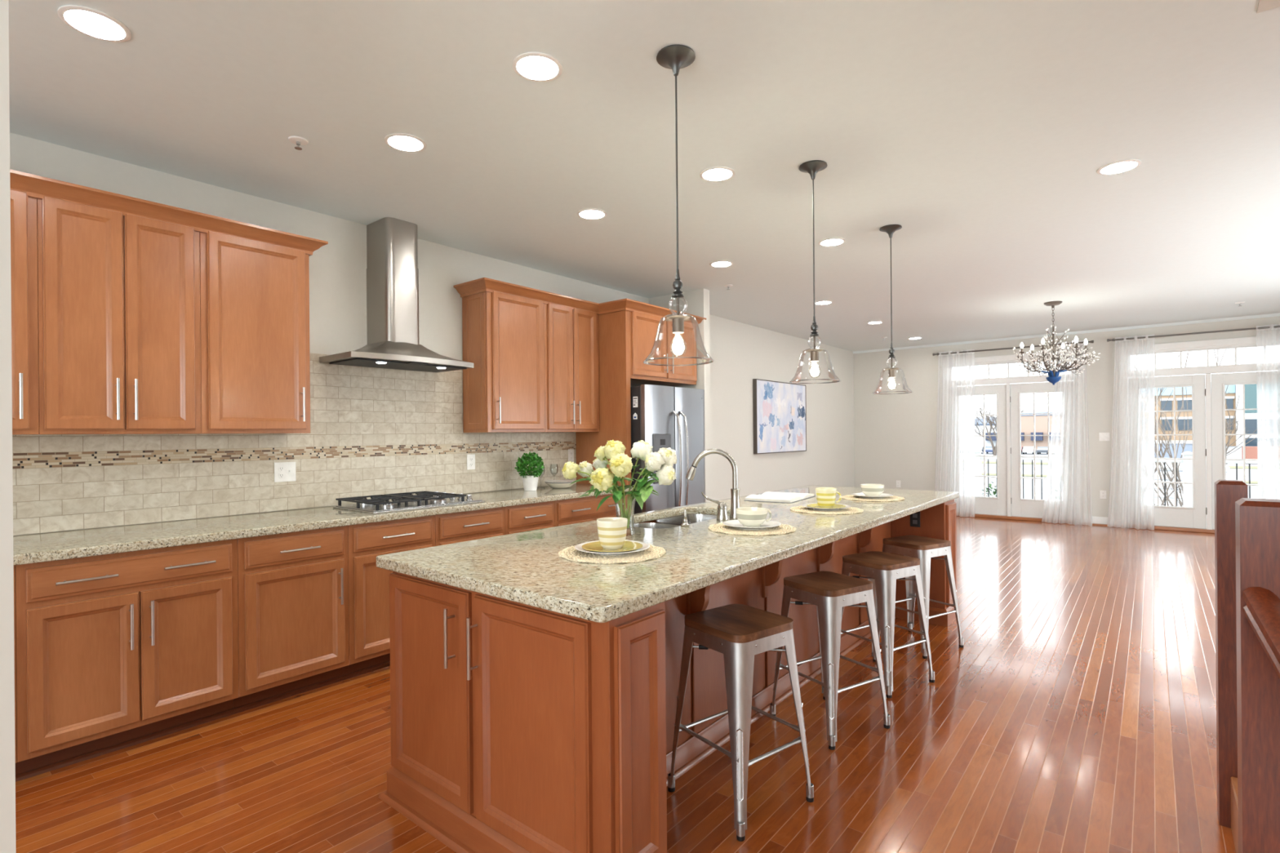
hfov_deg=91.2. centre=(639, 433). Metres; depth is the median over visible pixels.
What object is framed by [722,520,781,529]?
dinner plate
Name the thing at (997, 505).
door
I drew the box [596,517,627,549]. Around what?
teacup
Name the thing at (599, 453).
peony
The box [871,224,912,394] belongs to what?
pendant light
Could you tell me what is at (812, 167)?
pendant light
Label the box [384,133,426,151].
recessed light
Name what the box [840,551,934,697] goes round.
bar stool
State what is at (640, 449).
peony
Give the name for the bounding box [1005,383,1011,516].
trim
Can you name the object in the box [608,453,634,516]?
peony
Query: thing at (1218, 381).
door
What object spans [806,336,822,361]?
socket
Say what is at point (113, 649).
base cabinet
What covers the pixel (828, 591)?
bar stool
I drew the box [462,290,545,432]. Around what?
upper cabinet
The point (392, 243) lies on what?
range hood
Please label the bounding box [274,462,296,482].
outlet plate
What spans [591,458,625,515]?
peony
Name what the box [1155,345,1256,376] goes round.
window
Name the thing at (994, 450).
bare tree
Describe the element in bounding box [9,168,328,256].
crown molding
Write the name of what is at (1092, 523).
trim
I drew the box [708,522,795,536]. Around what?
placemat
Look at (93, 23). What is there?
recessed light
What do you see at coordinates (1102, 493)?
outlet plate
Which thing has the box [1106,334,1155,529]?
sheer curtain
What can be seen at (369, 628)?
base cabinet
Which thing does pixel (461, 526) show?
base cabinet
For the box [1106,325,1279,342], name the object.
curtain rod
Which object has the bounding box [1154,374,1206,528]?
door
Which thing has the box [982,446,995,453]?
parked car
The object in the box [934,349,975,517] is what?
sheer curtain
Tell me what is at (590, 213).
recessed light
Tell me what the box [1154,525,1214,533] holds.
trim
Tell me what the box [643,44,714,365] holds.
pendant light
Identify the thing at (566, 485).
soup bowl
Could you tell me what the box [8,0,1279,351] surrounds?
ceiling
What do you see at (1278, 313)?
trim
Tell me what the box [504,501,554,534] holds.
base cabinet
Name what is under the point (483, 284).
crown molding
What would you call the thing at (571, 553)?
placemat
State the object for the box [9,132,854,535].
wall
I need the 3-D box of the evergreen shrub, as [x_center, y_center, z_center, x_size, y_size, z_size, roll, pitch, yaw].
[6.746,2.673,11.703,1.089,3.641,1.097,0,0,9]
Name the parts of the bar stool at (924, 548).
leg, seat, leg, leg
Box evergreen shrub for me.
[982,481,996,497]
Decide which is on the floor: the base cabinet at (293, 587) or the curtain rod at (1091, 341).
the base cabinet at (293, 587)
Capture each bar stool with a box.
[667,604,813,841]
[769,571,889,750]
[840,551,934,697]
[882,535,964,658]
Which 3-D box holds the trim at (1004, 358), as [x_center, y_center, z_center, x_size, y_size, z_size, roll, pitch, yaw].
[5.565,0.049,9.453,1.840,2.460,0.176,0,0,39]
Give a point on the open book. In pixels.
(768, 496)
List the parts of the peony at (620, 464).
stem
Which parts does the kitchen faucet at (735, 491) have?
spout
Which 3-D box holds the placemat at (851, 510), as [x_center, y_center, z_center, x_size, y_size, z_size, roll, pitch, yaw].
[1.040,0.424,3.504,0.393,0.009,0.394,0,0,20]
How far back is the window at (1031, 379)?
9.43 m
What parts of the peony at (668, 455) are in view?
stem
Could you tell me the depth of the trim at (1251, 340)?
7.99 m
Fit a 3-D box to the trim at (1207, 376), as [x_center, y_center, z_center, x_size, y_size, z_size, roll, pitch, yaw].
[7.290,0.247,8.038,0.048,2.033,0.110,0,0,39]
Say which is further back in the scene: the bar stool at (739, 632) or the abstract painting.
the abstract painting
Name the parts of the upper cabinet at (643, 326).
door, handle, door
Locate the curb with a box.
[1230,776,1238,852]
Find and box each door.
[974,384,1007,515]
[1009,382,1054,518]
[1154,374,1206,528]
[1210,371,1257,529]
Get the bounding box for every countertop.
[13,483,632,565]
[376,484,959,622]
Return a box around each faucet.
[685,448,739,519]
[728,488,739,519]
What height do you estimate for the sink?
0.206 m
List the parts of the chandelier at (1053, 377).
arm, arm, lamp shade, arm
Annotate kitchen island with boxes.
[630,513,895,786]
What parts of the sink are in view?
bowl, bowl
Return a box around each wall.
[0,0,16,852]
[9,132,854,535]
[648,288,711,502]
[853,315,1279,517]
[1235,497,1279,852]
[1256,0,1279,13]
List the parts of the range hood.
filter panel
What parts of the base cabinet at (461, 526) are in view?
drawer, door, handle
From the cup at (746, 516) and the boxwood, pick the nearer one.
the cup at (746, 516)
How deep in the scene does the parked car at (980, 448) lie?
124.67 m
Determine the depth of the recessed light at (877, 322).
7.97 m
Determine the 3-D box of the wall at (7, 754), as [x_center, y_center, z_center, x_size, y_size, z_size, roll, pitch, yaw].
[-1.518,-0.019,0.291,0.120,2.718,1.731,0,0,39]
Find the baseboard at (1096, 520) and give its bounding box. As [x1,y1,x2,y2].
[1092,515,1107,524]
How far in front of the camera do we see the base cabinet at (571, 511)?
4.76 m
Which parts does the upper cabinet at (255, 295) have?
handle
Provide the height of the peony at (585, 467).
0.291 m
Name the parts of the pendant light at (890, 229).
cord, lamp shade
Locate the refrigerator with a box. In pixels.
[630,384,705,513]
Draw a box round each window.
[974,360,1050,385]
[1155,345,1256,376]
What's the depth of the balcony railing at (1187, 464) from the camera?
9.27 m
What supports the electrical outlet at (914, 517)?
attached to the base cabinet at (940, 521)
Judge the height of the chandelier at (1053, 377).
0.900 m
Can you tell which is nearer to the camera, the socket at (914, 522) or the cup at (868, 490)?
the cup at (868, 490)
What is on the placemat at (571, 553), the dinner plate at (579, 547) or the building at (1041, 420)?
the dinner plate at (579, 547)
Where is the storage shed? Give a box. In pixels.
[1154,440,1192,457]
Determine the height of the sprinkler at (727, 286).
0.040 m
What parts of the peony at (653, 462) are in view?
stem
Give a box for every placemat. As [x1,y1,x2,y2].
[558,543,666,564]
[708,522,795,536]
[790,505,863,515]
[841,494,904,502]
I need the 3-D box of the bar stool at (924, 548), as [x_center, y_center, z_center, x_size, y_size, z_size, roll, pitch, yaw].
[1.727,0.988,3.913,0.381,0.648,0.382,0,0,-31]
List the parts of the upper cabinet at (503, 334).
panel, handle, door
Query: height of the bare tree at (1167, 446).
7.815 m
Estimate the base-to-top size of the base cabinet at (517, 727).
0.849 m
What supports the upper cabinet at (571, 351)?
attached to the wall at (350, 405)
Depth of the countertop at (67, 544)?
3.07 m
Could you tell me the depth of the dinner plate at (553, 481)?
5.19 m
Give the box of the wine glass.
[550,463,558,479]
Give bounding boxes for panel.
[575,310,631,514]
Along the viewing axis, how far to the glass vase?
2.71 m
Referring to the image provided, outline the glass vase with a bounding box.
[614,495,636,536]
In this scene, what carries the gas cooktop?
in the countertop at (67, 544)
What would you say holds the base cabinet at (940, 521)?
on the floor
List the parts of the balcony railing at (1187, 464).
rail post, rail, rail post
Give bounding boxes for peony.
[561,461,628,528]
[577,460,622,515]
[588,467,622,517]
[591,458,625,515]
[594,445,622,514]
[604,440,634,527]
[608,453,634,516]
[622,464,676,527]
[624,447,677,518]
[624,451,665,518]
[626,440,653,524]
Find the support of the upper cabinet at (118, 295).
attached to the wall at (350, 405)
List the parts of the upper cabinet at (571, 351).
door, handle, handle, door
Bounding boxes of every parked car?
[974,446,983,453]
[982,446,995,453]
[1022,446,1036,453]
[1036,446,1048,454]
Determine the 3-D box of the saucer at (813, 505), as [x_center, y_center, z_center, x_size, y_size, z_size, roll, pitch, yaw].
[1.040,0.406,3.504,0.208,0.012,0.208,0,0,39]
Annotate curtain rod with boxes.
[932,340,1093,355]
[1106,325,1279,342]
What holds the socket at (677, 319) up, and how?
attached to the pendant light at (675, 57)
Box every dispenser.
[680,510,689,526]
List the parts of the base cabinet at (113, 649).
door, handle, drawer, handle, handle, door, handle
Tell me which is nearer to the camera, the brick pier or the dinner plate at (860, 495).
the dinner plate at (860, 495)
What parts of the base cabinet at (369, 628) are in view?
drawer, door, handle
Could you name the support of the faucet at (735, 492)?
on the kitchen faucet at (735, 491)
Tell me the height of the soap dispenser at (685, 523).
0.077 m
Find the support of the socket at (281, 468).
attached to the outlet plate at (283, 471)
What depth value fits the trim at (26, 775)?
2.86 m
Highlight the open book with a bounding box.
[743,491,813,503]
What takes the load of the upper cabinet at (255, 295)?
attached to the wall at (350, 405)
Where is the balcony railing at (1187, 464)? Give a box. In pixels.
[974,449,1257,506]
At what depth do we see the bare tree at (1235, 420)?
80.08 m
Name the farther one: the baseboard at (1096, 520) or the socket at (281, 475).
the baseboard at (1096, 520)
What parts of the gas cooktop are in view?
burner, burner, knob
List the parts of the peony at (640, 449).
stem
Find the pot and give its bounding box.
[521,475,538,490]
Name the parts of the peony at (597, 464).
stem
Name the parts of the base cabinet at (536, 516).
drawer, door, handle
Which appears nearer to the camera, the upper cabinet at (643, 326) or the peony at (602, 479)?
the peony at (602, 479)
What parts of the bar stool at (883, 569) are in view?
leg, leg, seat, leg, leg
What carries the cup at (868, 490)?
on the dinner plate at (860, 495)
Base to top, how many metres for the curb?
0.175 m
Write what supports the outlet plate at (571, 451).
attached to the wall at (350, 405)
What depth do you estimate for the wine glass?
5.31 m
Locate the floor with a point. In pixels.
(1076, 711)
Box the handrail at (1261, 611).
[1242,586,1279,678]
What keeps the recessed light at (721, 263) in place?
in the ceiling
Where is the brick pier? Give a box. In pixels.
[1241,446,1257,459]
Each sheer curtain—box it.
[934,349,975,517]
[1041,340,1092,526]
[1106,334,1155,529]
[1256,324,1279,499]
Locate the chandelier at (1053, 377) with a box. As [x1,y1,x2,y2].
[1012,301,1100,385]
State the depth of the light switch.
8.67 m
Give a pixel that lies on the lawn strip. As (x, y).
(982, 462)
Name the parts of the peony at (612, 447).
stem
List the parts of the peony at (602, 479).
stem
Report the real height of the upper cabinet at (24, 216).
1.048 m
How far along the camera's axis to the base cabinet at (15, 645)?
2.39 m
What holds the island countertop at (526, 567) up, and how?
on the kitchen island
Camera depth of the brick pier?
80.57 m
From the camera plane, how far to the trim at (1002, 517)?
9.39 m
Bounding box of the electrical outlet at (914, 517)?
[910,511,919,527]
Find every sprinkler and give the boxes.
[288,136,308,150]
[724,284,733,289]
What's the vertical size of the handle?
0.144 m
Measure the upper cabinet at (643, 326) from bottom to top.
0.600 m
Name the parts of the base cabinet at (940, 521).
panel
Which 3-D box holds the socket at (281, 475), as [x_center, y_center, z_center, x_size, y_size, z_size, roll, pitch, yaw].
[-2.119,0.246,3.704,0.002,0.033,0.033,0,0,39]
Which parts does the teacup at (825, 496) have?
handle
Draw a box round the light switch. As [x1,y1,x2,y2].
[1098,432,1110,440]
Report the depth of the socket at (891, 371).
4.27 m
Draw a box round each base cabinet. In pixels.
[13,565,17,763]
[15,538,238,774]
[232,525,349,708]
[342,515,435,675]
[378,571,668,852]
[435,506,504,546]
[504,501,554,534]
[554,492,630,526]
[890,499,958,626]
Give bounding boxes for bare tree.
[974,403,1023,455]
[974,405,996,417]
[1013,348,1257,506]
[1021,403,1035,412]
[1225,414,1248,464]
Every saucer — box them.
[582,541,642,552]
[807,503,845,508]
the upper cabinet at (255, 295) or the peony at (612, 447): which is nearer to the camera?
the peony at (612, 447)
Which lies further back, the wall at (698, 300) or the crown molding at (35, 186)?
the wall at (698, 300)
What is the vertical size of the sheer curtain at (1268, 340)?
2.571 m
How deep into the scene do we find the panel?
5.33 m
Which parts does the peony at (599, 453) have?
stem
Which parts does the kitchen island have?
panel, panel, shoe moulding, panel, panel, panel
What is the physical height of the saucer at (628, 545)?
0.012 m
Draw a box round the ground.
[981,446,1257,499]
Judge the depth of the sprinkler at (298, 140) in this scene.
2.93 m
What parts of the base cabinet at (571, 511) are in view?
door, handle, door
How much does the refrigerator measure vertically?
1.717 m
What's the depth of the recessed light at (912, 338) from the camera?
9.33 m
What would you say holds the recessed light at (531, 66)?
in the ceiling
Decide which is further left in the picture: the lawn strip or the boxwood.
the boxwood
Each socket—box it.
[278,466,284,471]
[278,472,284,478]
[666,297,689,333]
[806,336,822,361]
[884,357,898,377]
[912,520,917,524]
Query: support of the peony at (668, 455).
in the glass vase
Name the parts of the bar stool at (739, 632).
leg, leg, seat, leg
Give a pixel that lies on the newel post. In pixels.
(1227, 492)
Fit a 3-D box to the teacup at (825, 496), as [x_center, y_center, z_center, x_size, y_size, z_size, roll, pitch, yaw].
[1.042,0.356,3.505,0.120,0.104,0.115,0,0,-28]
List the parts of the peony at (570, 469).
stem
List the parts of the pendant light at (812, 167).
cord, lamp shade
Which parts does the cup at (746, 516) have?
handle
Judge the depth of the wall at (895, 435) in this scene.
10.15 m
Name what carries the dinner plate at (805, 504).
on the placemat at (851, 510)
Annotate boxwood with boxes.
[514,451,545,490]
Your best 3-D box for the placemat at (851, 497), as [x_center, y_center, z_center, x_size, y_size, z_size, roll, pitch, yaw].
[1.521,0.419,4.105,0.394,0.009,0.393,0,0,37]
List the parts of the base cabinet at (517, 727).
shoe moulding, door, handle, handle, door, panel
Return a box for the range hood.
[319,217,473,372]
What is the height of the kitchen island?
0.849 m
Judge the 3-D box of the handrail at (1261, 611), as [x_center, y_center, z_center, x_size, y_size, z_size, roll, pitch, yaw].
[1.378,0.575,1.244,0.064,0.403,0.616,0,0,25]
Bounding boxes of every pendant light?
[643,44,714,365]
[789,160,840,383]
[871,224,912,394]
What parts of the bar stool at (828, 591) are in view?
leg, leg, seat, leg, leg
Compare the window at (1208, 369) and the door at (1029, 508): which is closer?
the window at (1208, 369)
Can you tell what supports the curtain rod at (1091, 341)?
attached to the wall at (895, 435)
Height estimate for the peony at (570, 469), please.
0.294 m
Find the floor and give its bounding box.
[15,515,1235,852]
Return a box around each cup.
[735,506,772,526]
[860,484,884,496]
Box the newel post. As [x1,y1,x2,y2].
[1214,479,1248,828]
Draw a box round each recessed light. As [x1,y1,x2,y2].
[57,4,131,42]
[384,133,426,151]
[511,52,562,81]
[577,208,606,219]
[699,166,734,181]
[710,260,733,266]
[814,300,831,304]
[818,237,845,246]
[866,320,883,324]
[908,337,921,339]
[1097,159,1141,174]
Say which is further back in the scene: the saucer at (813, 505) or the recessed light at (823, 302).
the recessed light at (823, 302)
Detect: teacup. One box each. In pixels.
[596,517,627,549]
[815,487,841,507]
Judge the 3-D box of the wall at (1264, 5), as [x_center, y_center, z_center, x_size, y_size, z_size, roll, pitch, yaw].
[2.216,-1.407,0.847,1.819,0.006,1.730,0,0,39]
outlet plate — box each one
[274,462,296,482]
[466,453,475,470]
[568,448,573,462]
[896,480,900,487]
[1099,490,1106,498]
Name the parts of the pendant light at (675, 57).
cord, lamp shade, bulb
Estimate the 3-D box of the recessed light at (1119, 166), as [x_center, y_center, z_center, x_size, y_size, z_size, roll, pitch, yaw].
[2.534,-1.409,3.318,0.188,0.006,0.188,0,0,39]
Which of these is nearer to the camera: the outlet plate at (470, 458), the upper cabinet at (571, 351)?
the outlet plate at (470, 458)
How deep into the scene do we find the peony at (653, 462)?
2.69 m
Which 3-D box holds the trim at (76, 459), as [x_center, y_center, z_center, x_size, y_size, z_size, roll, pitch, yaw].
[-1.978,0.116,3.896,0.008,0.072,4.435,0,0,39]
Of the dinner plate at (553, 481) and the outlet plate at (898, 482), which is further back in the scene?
the outlet plate at (898, 482)
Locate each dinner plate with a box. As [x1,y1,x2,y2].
[544,480,574,483]
[574,540,649,555]
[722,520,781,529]
[801,502,850,511]
[851,493,893,498]
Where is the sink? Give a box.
[629,514,716,528]
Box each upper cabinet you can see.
[9,189,39,435]
[31,196,201,435]
[191,231,310,434]
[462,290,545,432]
[535,302,599,432]
[630,310,697,386]
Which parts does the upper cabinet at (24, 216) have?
door, handle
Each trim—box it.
[12,441,576,469]
[15,661,390,782]
[853,312,1279,353]
[974,351,1055,364]
[974,513,1042,521]
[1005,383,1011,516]
[1092,523,1106,525]
[1154,336,1256,352]
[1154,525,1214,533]
[1204,373,1212,529]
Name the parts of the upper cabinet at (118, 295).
door, handle, handle, door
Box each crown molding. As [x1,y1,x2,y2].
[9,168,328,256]
[453,277,706,324]
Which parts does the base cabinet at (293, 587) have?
drawer, door, handle, handle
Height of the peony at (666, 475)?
0.275 m
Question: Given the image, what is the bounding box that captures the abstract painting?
[752,378,806,453]
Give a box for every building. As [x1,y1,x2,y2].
[974,411,1053,449]
[1154,383,1257,446]
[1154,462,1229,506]
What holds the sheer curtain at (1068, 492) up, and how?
hanging from the curtain rod at (1091, 341)
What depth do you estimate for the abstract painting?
8.59 m
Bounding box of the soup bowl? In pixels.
[545,482,576,488]
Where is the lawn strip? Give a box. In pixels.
[981,461,1257,484]
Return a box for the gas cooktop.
[332,490,484,513]
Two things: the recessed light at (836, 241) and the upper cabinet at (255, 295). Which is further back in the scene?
the recessed light at (836, 241)
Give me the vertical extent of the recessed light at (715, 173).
0.006 m

